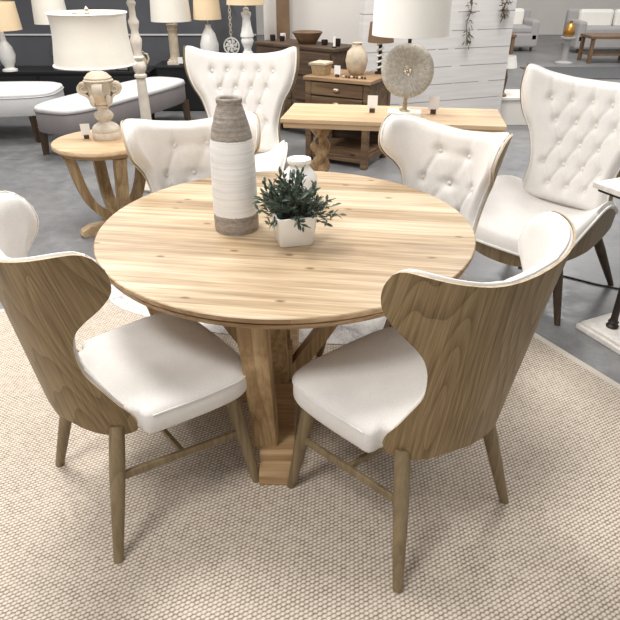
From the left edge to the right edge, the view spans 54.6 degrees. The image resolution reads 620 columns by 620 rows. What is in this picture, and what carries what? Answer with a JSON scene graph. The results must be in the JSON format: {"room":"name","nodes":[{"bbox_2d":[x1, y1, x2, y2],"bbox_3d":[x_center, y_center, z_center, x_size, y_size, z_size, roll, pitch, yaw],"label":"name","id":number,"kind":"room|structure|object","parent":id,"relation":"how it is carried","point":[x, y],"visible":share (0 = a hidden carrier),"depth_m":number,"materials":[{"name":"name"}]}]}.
{"room":"store","nodes":[
{"label":"store","id":0,"kind":"room"},
{"bbox_2d":[0,0,256,65],"bbox_3d":[-4.388,-4.567,8.553,7.200,2.600,0.120,0,30,0],"label":"wall","id":1,"kind":"structure","parent":0,"point":[29,50],"depth_m":8.78,"materials":[{"name":"grey paint"}]},
{"bbox_2d":[5,34,255,35],"bbox_3d":[-4.388,-4.029,8.781,7.200,0.020,0.020,0,30,0],"label":"trim","id":2,"kind":"structure","parent":1,"relation":"attached to","point":[5,34],"depth_m":8.77,"materials":[{"name":"grey"}]},
{"bbox_2d":[0,35,619,383],"bbox_3d":[-0.088,-2.593,7.841,30.000,0.100,34.000,0,30,0],"label":"floor","id":3,"kind":"structure","parent":0,"point":[46,182],"depth_m":4.85,"materials":[{"name":"concrete"}]},
{"bbox_2d":[0,81,63,142],"bbox_3d":[-3.428,-2.110,6.389,1.570,0.509,0.820,-3,30,-5],"label":"upholstered bench","id":4,"kind":"object","parent":3,"relation":"on","point":[17,98],"visible":0.88,"depth_m":6.08,"materials":[{"name":"grey fabric"}]},
{"bbox_2d":[0,81,62,97],"bbox_3d":[-3.428,-2.307,6.276,1.556,0.054,0.806,-3,30,-5],"label":"cushion","id":5,"kind":"object","parent":4,"relation":"on","point":[12,89],"depth_m":6.17,"materials":[{"name":"white fabric"}]},
{"bbox_2d":[0,66,156,95],"bbox_3d":[-3.338,-2.834,7.679,2.750,0.480,0.520,0,30,0],"label":"base cabinet","id":6,"kind":"object","parent":3,"relation":"on","point":[69,80],"visible":0.27,"depth_m":7.38,"materials":[{"name":"black paint"}]},
{"bbox_2d":[0,1,21,71],"bbox_3d":[-3.688,-3.281,7.192,0.480,0.780,0.480,0,30,0],"label":"table lamp","id":7,"kind":"object","parent":6,"relation":"on","point":[9,17],"visible":1,"depth_m":7.11,"materials":[{"name":"white ceramic"}]},
{"bbox_2d":[0,32,17,71],"bbox_3d":[-3.688,-3.151,7.267,0.200,0.480,0.200,0,30,0],"label":"lamp base","id":8,"kind":"object","parent":7,"relation":"attached to","point":[7,54],"depth_m":7.24,"materials":[{"name":"white ceramic"}]},
{"bbox_2d":[31,0,65,70],"bbox_3d":[-3.108,-3.367,7.282,0.400,0.840,0.400,0,30,0],"label":"table lamp","id":9,"kind":"object","parent":6,"relation":"on","point":[39,7],"visible":0.39,"depth_m":7.03,"materials":[{"name":"white fabric"}]},
{"bbox_2d":[49,42,60,70],"bbox_3d":[-3.108,-3.237,7.356,0.200,0.540,0.200,0,30,0],"label":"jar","id":10,"kind":"object","parent":9,"relation":"attached to","point":[51,45],"depth_m":7.33,"materials":[{"name":"grey paint"}]},
{"bbox_2d":[116,67,128,70],"bbox_3d":[-2.308,-2.988,7.384,0.156,0.080,0.014,0,30,0],"label":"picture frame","id":11,"kind":"object","parent":6,"relation":"on","point":[127,68],"visible":0.49,"depth_m":7.40,"materials":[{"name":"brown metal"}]},
{"bbox_2d":[142,51,149,69],"bbox_3d":[-2.082,-3.068,7.389,0.174,0.215,0.160,-22,37,-34],"label":"jug","id":12,"kind":"object","parent":6,"relation":"on","point":[145,60],"visible":0.3,"depth_m":7.36,"materials":[{"name":"beige ceramic"}]},
{"bbox_2d":[51,130,145,237],"bbox_3d":[-1.338,-0.840,4.062,0.660,0.620,0.660,0,30,0],"label":"end table","id":13,"kind":"object","parent":3,"relation":"on","point":[72,147],"visible":0.52,"depth_m":3.89,"materials":[{"name":"brown wood"}]},
{"bbox_2d":[80,123,90,138],"bbox_3d":[-1.463,-1.165,3.910,0.058,0.095,0.022,-9,31,-15],"label":"price card","id":14,"kind":"object","parent":13,"relation":"on","point":[85,129],"visible":1,"depth_m":3.91,"materials":[{"name":"white paper"}]},
{"bbox_2d":[45,6,136,140],"bbox_3d":[-1.333,-1.470,3.758,0.498,0.776,0.498,-21,36,-32],"label":"lamp","id":15,"kind":"object","parent":13,"relation":"on","point":[95,41],"visible":1,"depth_m":3.54,"materials":[{"name":"white fabric"}]},
{"bbox_2d":[34,77,190,154],"bbox_3d":[-2.008,-2.076,6.351,0.640,0.490,1.970,12,32,20],"label":"upholstered bench","id":16,"kind":"object","parent":3,"relation":"on","point":[64,115],"visible":0.84,"depth_m":5.86,"materials":[{"name":"grey fabric"}]},
{"bbox_2d":[34,77,184,113],"bbox_3d":[-2.008,-2.265,6.242,0.626,0.054,1.956,12,32,20],"label":"cushion","id":17,"kind":"object","parent":16,"relation":"on","point":[75,103],"depth_m":5.92,"materials":[{"name":"white fabric"}]},
{"bbox_2d":[126,0,151,192],"bbox_3d":[-1.288,-1.821,4.537,0.480,1.850,0.480,0,30,0],"label":"floor lamp","id":18,"kind":"object","parent":3,"relation":"on","point":[139,68],"visible":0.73,"depth_m":4.49,"materials":[{"name":"white wood"}]},
{"bbox_2d":[154,61,204,110],"bbox_3d":[-1.438,-2.870,7.682,0.950,0.540,0.500,0,30,0],"label":"base cabinet","id":19,"kind":"object","parent":3,"relation":"on","point":[163,69],"visible":0.33,"depth_m":7.46,"materials":[{"name":"black paint"}]},
{"bbox_2d":[150,0,190,64],"bbox_3d":[-1.673,-3.403,7.284,0.480,0.780,0.480,0,30,0],"label":"lamp","id":20,"kind":"object","parent":19,"relation":"on","point":[170,12],"visible":0.94,"depth_m":7.05,"materials":[{"name":"white fabric"}]},
{"bbox_2d":[178,57,182,65],"bbox_3d":[-1.588,-3.046,7.350,0.058,0.095,0.022,0,30,0],"label":"price card","id":21,"kind":"object","parent":19,"relation":"on","point":[180,59],"visible":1,"depth_m":7.35,"materials":[{"name":"white paper"}]},
{"bbox_2d":[193,0,220,51],"bbox_3d":[-1.248,-3.452,7.348,0.340,0.800,0.340,0,30,0],"label":"table lamp","id":22,"kind":"object","parent":19,"relation":"on","point":[207,10],"visible":0.76,"depth_m":7.18,"materials":[{"name":"white ceramic"}]},
{"bbox_2d":[200,24,218,51],"bbox_3d":[-1.248,-3.296,7.438,0.230,0.440,0.230,0,30,0],"label":"lamp base","id":23,"kind":"object","parent":22,"relation":"attached to","point":[209,42],"depth_m":7.34,"materials":[{"name":"white ceramic"}]},
{"bbox_2d":[214,0,246,52],"bbox_3d":[-1.018,-3.438,7.887,0.460,1.320,0.260,0,30,0],"label":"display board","id":24,"kind":"object","parent":3,"relation":"on","point":[222,28],"visible":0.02,"depth_m":7.74,"materials":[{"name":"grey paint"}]},
{"bbox_2d":[223,5,239,52],"bbox_3d":[-1.018,-3.592,7.694,0.210,0.590,0.036,0,30,0],"label":"medallion","id":25,"kind":"object","parent":24,"relation":"hanging from","point":[231,45],"visible":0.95,"depth_m":7.77,"materials":[{"name":"white ceramic"}]},
{"bbox_2d":[183,46,299,171],"bbox_3d":[-0.482,-1.134,4.061,0.790,1.146,0.806,2,30,3],"label":"armchair","id":26,"kind":"object","parent":3,"relation":"on","point":[264,82],"visible":0.5,"depth_m":4.11,"materials":[{"name":"beige fabric"}]},
{"bbox_2d":[255,140,285,171],"bbox_3d":[-0.485,-1.017,4.070,0.666,0.230,0.690,2,30,3],"label":"seat cushion","id":27,"kind":"object","parent":26,"relation":"on","point":[271,154],"depth_m":4.02,"materials":[{"name":"beige fabric"}]},
{"bbox_2d":[226,0,264,52],"bbox_3d":[-0.708,-2.938,6.836,0.419,1.500,0.419,12,32,19],"label":"lamp","id":28,"kind":"object","parent":3,"relation":"on","point":[247,35],"visible":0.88,"depth_m":6.65,"materials":[{"name":"white ceramic"}]},
{"bbox_2d":[254,38,351,128],"bbox_3d":[-0.050,-2.395,6.491,1.090,0.900,0.477,23,37,34],"label":"dresser","id":29,"kind":"object","parent":3,"relation":"on","point":[309,53],"visible":0.15,"depth_m":6.15,"materials":[{"name":"brown wood"}]},
{"bbox_2d":[270,34,275,40],"bbox_3d":[-0.402,-2.936,6.469,0.060,0.060,0.060,0,30,0],"label":"cup","id":30,"kind":"object","parent":29,"relation":"on","point":[272,36],"visible":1,"depth_m":6.45,"materials":[{"name":"brown metal"}]},
{"bbox_2d":[292,30,322,43],"bbox_3d":[-0.026,-2.833,6.236,0.320,0.115,0.320,0,30,0],"label":"wooden bowl","id":31,"kind":"object","parent":29,"relation":"on","point":[302,36],"visible":1,"depth_m":6.16,"materials":[{"name":"brown wood"}]},
{"bbox_2d":[321,39,327,44],"bbox_3d":[0.149,-2.731,6.123,0.070,0.050,0.070,0,30,0],"label":"cup","id":32,"kind":"object","parent":29,"relation":"on","point":[323,41],"visible":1,"depth_m":6.10,"materials":[{"name":"brown metal"}]},
{"bbox_2d":[332,37,335,47],"bbox_3d":[0.239,-2.637,5.907,0.043,0.100,0.044,0,30,0],"label":"price card","id":33,"kind":"object","parent":29,"relation":"on","point":[334,38],"visible":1,"depth_m":5.90,"materials":[{"name":"white paper"}]},
{"bbox_2d":[335,38,340,46],"bbox_3d":[0.279,-2.685,6.022,0.060,0.070,0.060,0,30,0],"label":"cup","id":34,"kind":"object","parent":29,"relation":"on","point":[338,40],"visible":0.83,"depth_m":6.01,"materials":[{"name":"black ceramic"}]},
{"bbox_2d":[0,299,619,619],"bbox_3d":[-0.395,0.962,1.535,4.300,0.009,4.600,-15,33,-25],"label":"area rug","id":35,"kind":"object","parent":3,"relation":"on","point":[203,540],"visible":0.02,"depth_m":1.99,"materials":[{"name":"fabric"}]},
{"bbox_2d":[0,190,258,563],"bbox_3d":[-0.573,0.153,1.906,0.658,1.036,0.585,-22,36,-33],"label":"dining chair","id":36,"kind":"object","parent":35,"relation":"on","point":[155,373],"visible":1,"depth_m":1.76,"materials":[{"name":"brown wood"}]},
{"bbox_2d":[0,193,120,405],"bbox_3d":[-0.741,0.014,1.672,0.216,0.555,0.573,-22,36,-33],"label":"chair back","id":37,"kind":"object","parent":36,"relation":"on","point":[46,299],"depth_m":1.50,"materials":[{"name":"brown wood"}]},
{"bbox_2d":[78,313,246,433],"bbox_3d":[-0.529,0.191,1.969,0.540,0.102,0.540,-22,36,-33],"label":"seat cushion","id":38,"kind":"object","parent":36,"relation":"on","point":[164,371],"depth_m":1.87,"materials":[{"name":"beige fabric"}]},
{"bbox_2d":[120,111,260,192],"bbox_3d":[-0.457,-0.289,2.670,0.585,1.036,0.658,-8,31,-14],"label":"dining chair","id":39,"kind":"object","parent":35,"relation":"on","point":[167,154],"visible":0.28,"depth_m":2.67,"materials":[{"name":"beige fabric"}]},
{"bbox_2d":[109,285,386,344],"bbox_3d":[-0.266,-0.058,3.302,1.772,0.003,0.901,0,30,0],"label":"cowhide rug","id":40,"kind":"object","parent":35,"relation":"on","point":[347,333],"visible":0.14,"depth_m":3.05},
{"bbox_2d":[93,170,475,484],"bbox_3d":[-0.088,0.013,2.418,1.370,0.760,1.370,0,30,0],"label":"dining table","id":41,"kind":"object","parent":35,"relation":"on","point":[163,250],"visible":0.68,"depth_m":2.03,"materials":[{"name":"brown wood"}]},
{"bbox_2d":[210,95,258,235],"bbox_3d":[-0.268,-0.501,2.089,0.161,0.460,0.161,0,30,0],"label":"vase","id":42,"kind":"object","parent":41,"relation":"on","point":[232,156],"visible":0.99,"depth_m":2.03,"materials":[{"name":"white ceramic"}]},
{"bbox_2d":[252,165,346,247],"bbox_3d":[-0.040,-0.353,2.028,0.311,0.263,0.267,19,35,30],"label":"potted plant","id":43,"kind":"object","parent":41,"relation":"on","point":[294,213],"visible":1,"depth_m":2.01,"materials":[{"name":"green plant"}]},
{"bbox_2d":[281,155,317,190],"bbox_3d":[-0.043,-0.514,2.388,0.148,0.184,0.148,0,30,0],"label":"round vase","id":44,"kind":"object","parent":41,"relation":"on","point":[300,161],"visible":0.51,"depth_m":2.33,"materials":[{"name":"white ceramic"}]},
{"bbox_2d":[316,113,512,356],"bbox_3d":[0.426,-0.244,2.591,0.585,1.036,0.658,26,39,37],"label":"dining chair","id":45,"kind":"object","parent":35,"relation":"on","point":[458,167],"visible":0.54,"depth_m":2.60,"materials":[{"name":"beige fabric"}]},
{"bbox_2d":[380,115,509,230],"bbox_3d":[0.575,-0.526,2.607,0.573,0.555,0.216,26,39,37],"label":"cushion","id":46,"kind":"object","parent":45,"relation":"on","point":[458,167],"depth_m":2.60,"materials":[{"name":"beige fabric"}]},
{"bbox_2d":[459,273,465,280],"bbox_3d":[0.387,-0.168,2.589,0.540,0.102,0.540,26,39,37],"label":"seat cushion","id":47,"kind":"object","parent":45,"relation":"on","point":[463,277],"depth_m":2.49,"materials":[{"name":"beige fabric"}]},
{"bbox_2d":[287,211,575,592],"bbox_3d":[0.312,0.204,1.817,0.585,1.036,0.658,-22,37,-34],"label":"dining chair","id":48,"kind":"object","parent":35,"relation":"on","point":[438,381],"visible":1,"depth_m":1.58,"materials":[{"name":"brown wood"}]},
{"bbox_2d":[293,327,426,452],"bbox_3d":[0.276,0.239,1.886,0.540,0.102,0.540,-22,37,-34],"label":"seat cushion","id":49,"kind":"object","parent":48,"relation":"on","point":[360,390],"depth_m":1.80,"materials":[{"name":"beige fabric"}]},
{"bbox_2d":[417,213,572,404],"bbox_3d":[0.449,0.081,1.555,0.573,0.555,0.216,-22,37,-34],"label":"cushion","id":50,"kind":"object","parent":48,"relation":"on","point":[474,339],"depth_m":1.41,"materials":[{"name":"brown wood"}]},
{"bbox_2d":[303,68,390,169],"bbox_3d":[0.347,-1.770,5.542,0.650,0.760,0.540,15,33,25],"label":"dresser","id":51,"kind":"object","parent":3,"relation":"on","point":[353,146],"visible":0.52,"depth_m":5.34,"materials":[{"name":"brown wood"}]},
{"bbox_2d":[310,60,332,75],"bbox_3d":[0.102,-2.151,5.328,0.160,0.114,0.160,15,33,25],"label":"lidded basket","id":52,"kind":"object","parent":51,"relation":"on","point":[319,67],"visible":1,"depth_m":5.28,"materials":[{"name":"beige wicker"}]},
{"bbox_2d":[334,65,339,76],"bbox_3d":[0.237,-2.073,5.211,0.058,0.095,0.022,15,33,25],"label":"price card","id":53,"kind":"object","parent":51,"relation":"on","point":[336,67],"visible":1,"depth_m":5.21,"materials":[{"name":"white paper"}]},
{"bbox_2d":[328,137,379,156],"bbox_3d":[0.349,-1.542,5.678,0.560,0.030,0.440,15,33,25],"label":"shelf","id":54,"kind":"object","parent":51,"relation":"attached to","point":[339,146],"depth_m":5.62,"materials":[{"name":"brown wood"}]},
{"bbox_2d":[343,75,365,78],"bbox_3d":[0.381,-2.002,5.160,0.216,0.022,0.034,12,32,21],"label":"bead garland","id":55,"kind":"object","parent":51,"relation":"on","point":[344,76],"visible":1,"depth_m":5.16,"materials":[{"name":"brown wood"}]},
{"bbox_2d":[345,42,367,75],"bbox_3d":[0.412,-2.217,5.290,0.200,0.266,0.200,0,30,0],"label":"vase","id":56,"kind":"object","parent":51,"relation":"on","point":[356,60],"visible":1,"depth_m":5.23,"materials":[{"name":"beige ceramic"}]},
{"bbox_2d":[368,21,393,73],"bbox_3d":[0.622,-2.313,5.304,0.230,0.420,0.230,0,30,0],"label":"lamp","id":57,"kind":"object","parent":51,"relation":"on","point":[371,39],"visible":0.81,"depth_m":5.22,"materials":[{"name":"brown metal"}]},
{"bbox_2d":[280,103,506,171],"bbox_3d":[0.477,-0.764,3.688,1.235,0.860,0.450,4,30,8],"label":"table","id":58,"kind":"object","parent":3,"relation":"on","point":[319,118],"visible":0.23,"depth_m":3.43,"materials":[{"name":"brown wood"}]},
{"bbox_2d":[367,95,377,112],"bbox_3d":[0.362,-1.194,3.478,0.058,0.095,0.022,4,30,8],"label":"price card","id":59,"kind":"object","parent":58,"relation":"on","point":[372,104],"visible":1,"depth_m":3.48,"materials":[{"name":"white paper"}]},
{"bbox_2d":[372,0,451,117],"bbox_3d":[0.537,-1.403,3.255,0.410,0.680,0.410,4,30,8],"label":"lamp","id":60,"kind":"object","parent":58,"relation":"on","point":[402,19],"visible":0.99,"depth_m":3.10,"materials":[{"name":"white ceramic"}]},
{"bbox_2d":[428,96,439,113],"bbox_3d":[0.712,-1.179,3.453,0.058,0.095,0.022,7,31,13],"label":"price card","id":61,"kind":"object","parent":58,"relation":"on","point":[433,100],"visible":1,"depth_m":3.45,"materials":[{"name":"white paper"}]},
{"bbox_2d":[509,33,516,54],"bbox_3d":[3.462,-5.131,11.688,0.900,0.475,0.550,0,30,0],"label":"coffee table","id":62,"kind":"object","parent":3,"relation":"on","point":[513,36],"visible":0.25,"depth_m":11.43,"materials":[{"name":"brown wood"}]},
{"bbox_2d":[500,89,526,124],"bbox_3d":[2.632,-2.397,7.088,1.240,0.310,0.540,0,30,0],"label":"display platform","id":63,"kind":"object","parent":3,"relation":"on","point":[511,113],"visible":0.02,"depth_m":6.88,"materials":[{"name":"white paint"}]},
{"bbox_2d":[502,55,516,96],"bbox_3d":[2.182,-2.634,6.757,0.260,0.430,0.260,0,30,0],"label":"lamp","id":64,"kind":"object","parent":63,"relation":"on","point":[512,60],"visible":0.34,"depth_m":6.61,"materials":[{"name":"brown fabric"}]},
{"bbox_2d":[510,8,539,50],"bbox_3d":[4.012,-6.124,13.092,1.700,0.800,0.875,0,30,0],"label":"sofa","id":65,"kind":"object","parent":3,"relation":"on","point":[526,28],"visible":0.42,"depth_m":12.81,"materials":[{"name":"grey fabric"}]},
{"bbox_2d":[513,8,524,23],"bbox_3d":[4.352,-6.418,13.163,0.646,0.360,0.180,0,30,0],"label":"cushion","id":66,"kind":"object","parent":65,"relation":"on","point":[519,18],"depth_m":13.08,"materials":[{"name":"white fabric"}]},
{"bbox_2d":[512,24,531,32],"bbox_3d":[4.378,-6.106,13.020,0.714,0.140,0.700,0,30,0],"label":"seat cushion","id":67,"kind":"object","parent":65,"relation":"on","point":[517,28],"depth_m":12.72,"materials":[{"name":"grey fabric"}]},
{"bbox_2d":[475,63,619,324],"bbox_3d":[1.256,-0.632,3.186,0.806,1.146,0.790,-24,38,-36],"label":"armchair","id":68,"kind":"object","parent":3,"relation":"on","point":[573,123],"visible":0.82,"depth_m":3.24,"materials":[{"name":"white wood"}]},
{"bbox_2d":[475,175,616,252],"bbox_3d":[1.218,-0.523,3.209,0.690,0.230,0.666,-24,38,-36],"label":"seat cushion","id":69,"kind":"object","parent":68,"relation":"on","point":[512,201],"depth_m":3.24,"materials":[{"name":"beige fabric"}]},
{"bbox_2d":[522,65,619,209],"bbox_3d":[1.455,-0.911,3.234,0.232,0.700,0.757,-24,38,-36],"label":"cushion","id":70,"kind":"object","parent":68,"relation":"on","point":[573,123],"depth_m":3.26,"materials":[{"name":"beige fabric"}]},
{"bbox_2d":[554,20,575,64],"bbox_3d":[4.762,-4.952,11.099,0.320,0.750,0.320,0,30,0],"label":"pedestal","id":71,"kind":"object","parent":3,"relation":"on","point":[569,31],"visible":1,"depth_m":11.06,"materials":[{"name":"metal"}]},
{"bbox_2d":[518,267,618,288],"bbox_3d":[2.069,-0.104,3.390,1.708,0.011,0.186,8,31,14],"label":"power cable","id":72,"kind":"object","parent":3,"relation":"on","point":[518,267],"visible":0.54,"depth_m":3.49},
{"bbox_2d":[520,67,619,78],"bbox_3d":[5.512,-4.085,10.329,3.400,0.012,1.300,0,30,0],"label":"area rug","id":73,"kind":"object","parent":3,"relation":"on","point":[582,72],"visible":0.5,"depth_m":10.41,"materials":[{"name":"grey carpet"}]},
{"bbox_2d":[561,9,619,52],"bbox_3d":[6.512,-5.975,12.832,1.900,0.800,0.875,0,30,0],"label":"sofa","id":74,"kind":"object","parent":3,"relation":"on","point":[584,20],"visible":0.75,"depth_m":12.76,"materials":[{"name":"grey fabric"}]},
{"bbox_2d":[578,9,613,24],"bbox_3d":[6.132,-6.269,12.903,0.722,0.360,0.180,0,30,0],"label":"cushion","id":75,"kind":"object","parent":74,"relation":"on","point":[591,16],"depth_m":12.81,"materials":[{"name":"white fabric"}]},
{"bbox_2d":[586,25,619,32],"bbox_3d":[6.104,-5.956,12.759,0.798,0.140,0.700,0,30,0],"label":"seat cushion","id":76,"kind":"object","parent":74,"relation":"on","point":[589,28],"depth_m":12.46,"materials":[{"name":"grey fabric"}]},
{"bbox_2d":[612,9,619,25],"bbox_3d":[6.892,-6.269,12.903,0.722,0.360,0.180,0,30,0],"label":"cushion","id":77,"kind":"object","parent":74,"relation":"on","point":[616,17],"depth_m":12.86,"materials":[{"name":"white fabric"}]},
{"bbox_2d":[576,177,619,354],"bbox_3d":[1.701,-0.097,2.632,0.500,0.755,0.920,-13,32,-21],"label":"side table","id":78,"kind":"object","parent":3,"relation":"on","point":[605,329],"visible":1,"depth_m":2.93,"materials":[{"name":"white wood"}]},
{"bbox_2d":[577,33,619,63],"bbox_3d":[5.662,-4.982,11.428,0.900,0.475,0.550,0,30,0],"label":"coffee table","id":79,"kind":"object","parent":3,"relation":"on","point":[593,36],"visible":1,"depth_m":11.32,"materials":[{"name":"brown wood"}]},
{"bbox_2d":[581,51,619,55],"bbox_3d":[5.662,-4.906,11.471,0.800,0.030,0.450,0,30,0],"label":"shelf","id":80,"kind":"object","parent":79,"relation":"attached to","point":[590,53],"depth_m":11.34,"materials":[{"name":"brown wood"}]},
{"bbox_2d":[263,0,359,44],"bbox_3d":[0.262,-3.970,7.512,1.700,2.600,0.100,0,30,0],"label":"wall","id":81,"kind":"structure","parent":0,"point":[335,18],"depth_m":7.61,"materials":[{"name":"white paint"}]},
{"bbox_2d":[276,0,289,38],"bbox_3d":[-0.338,-3.880,7.356,0.160,2.600,0.120,0,30,0],"label":"trim","id":82,"kind":"structure","parent":81,"relation":"attached to","point":[282,6],"depth_m":7.44,"materials":[{"name":"brown wood"}]},
{"bbox_2d":[359,0,516,112],"bbox_3d":[1.304,-3.072,5.948,1.735,2.600,0.100,-11,32,-18],"label":"wall","id":83,"kind":"structure","parent":0,"point":[474,77],"depth_m":6.26,"materials":[{"name":"white wood"}]},
{"bbox_2d":[462,0,476,49],"bbox_3d":[1.607,-2.889,6.057,0.151,0.494,0.054,-19,35,-29],"label":"garland","id":84,"kind":"object","parent":83,"relation":"attached to","point":[471,1],"visible":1,"depth_m":6.09},
{"bbox_2d":[499,0,511,22],"bbox_3d":[1.988,-3.062,6.109,0.164,0.263,0.076,-11,32,-18],"label":"garland","id":85,"kind":"object","parent":83,"relation":"attached to","point":[503,9],"visible":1,"depth_m":6.13},
{"bbox_2d":[256,0,619,34],"bbox_3d":[1.912,-8.758,15.256,26.000,3.200,0.120,0,30,0],"label":"wall","id":86,"kind":"structure","parent":0,"point":[551,14],"depth_m":15.70,"materials":[{"name":"white paint"}]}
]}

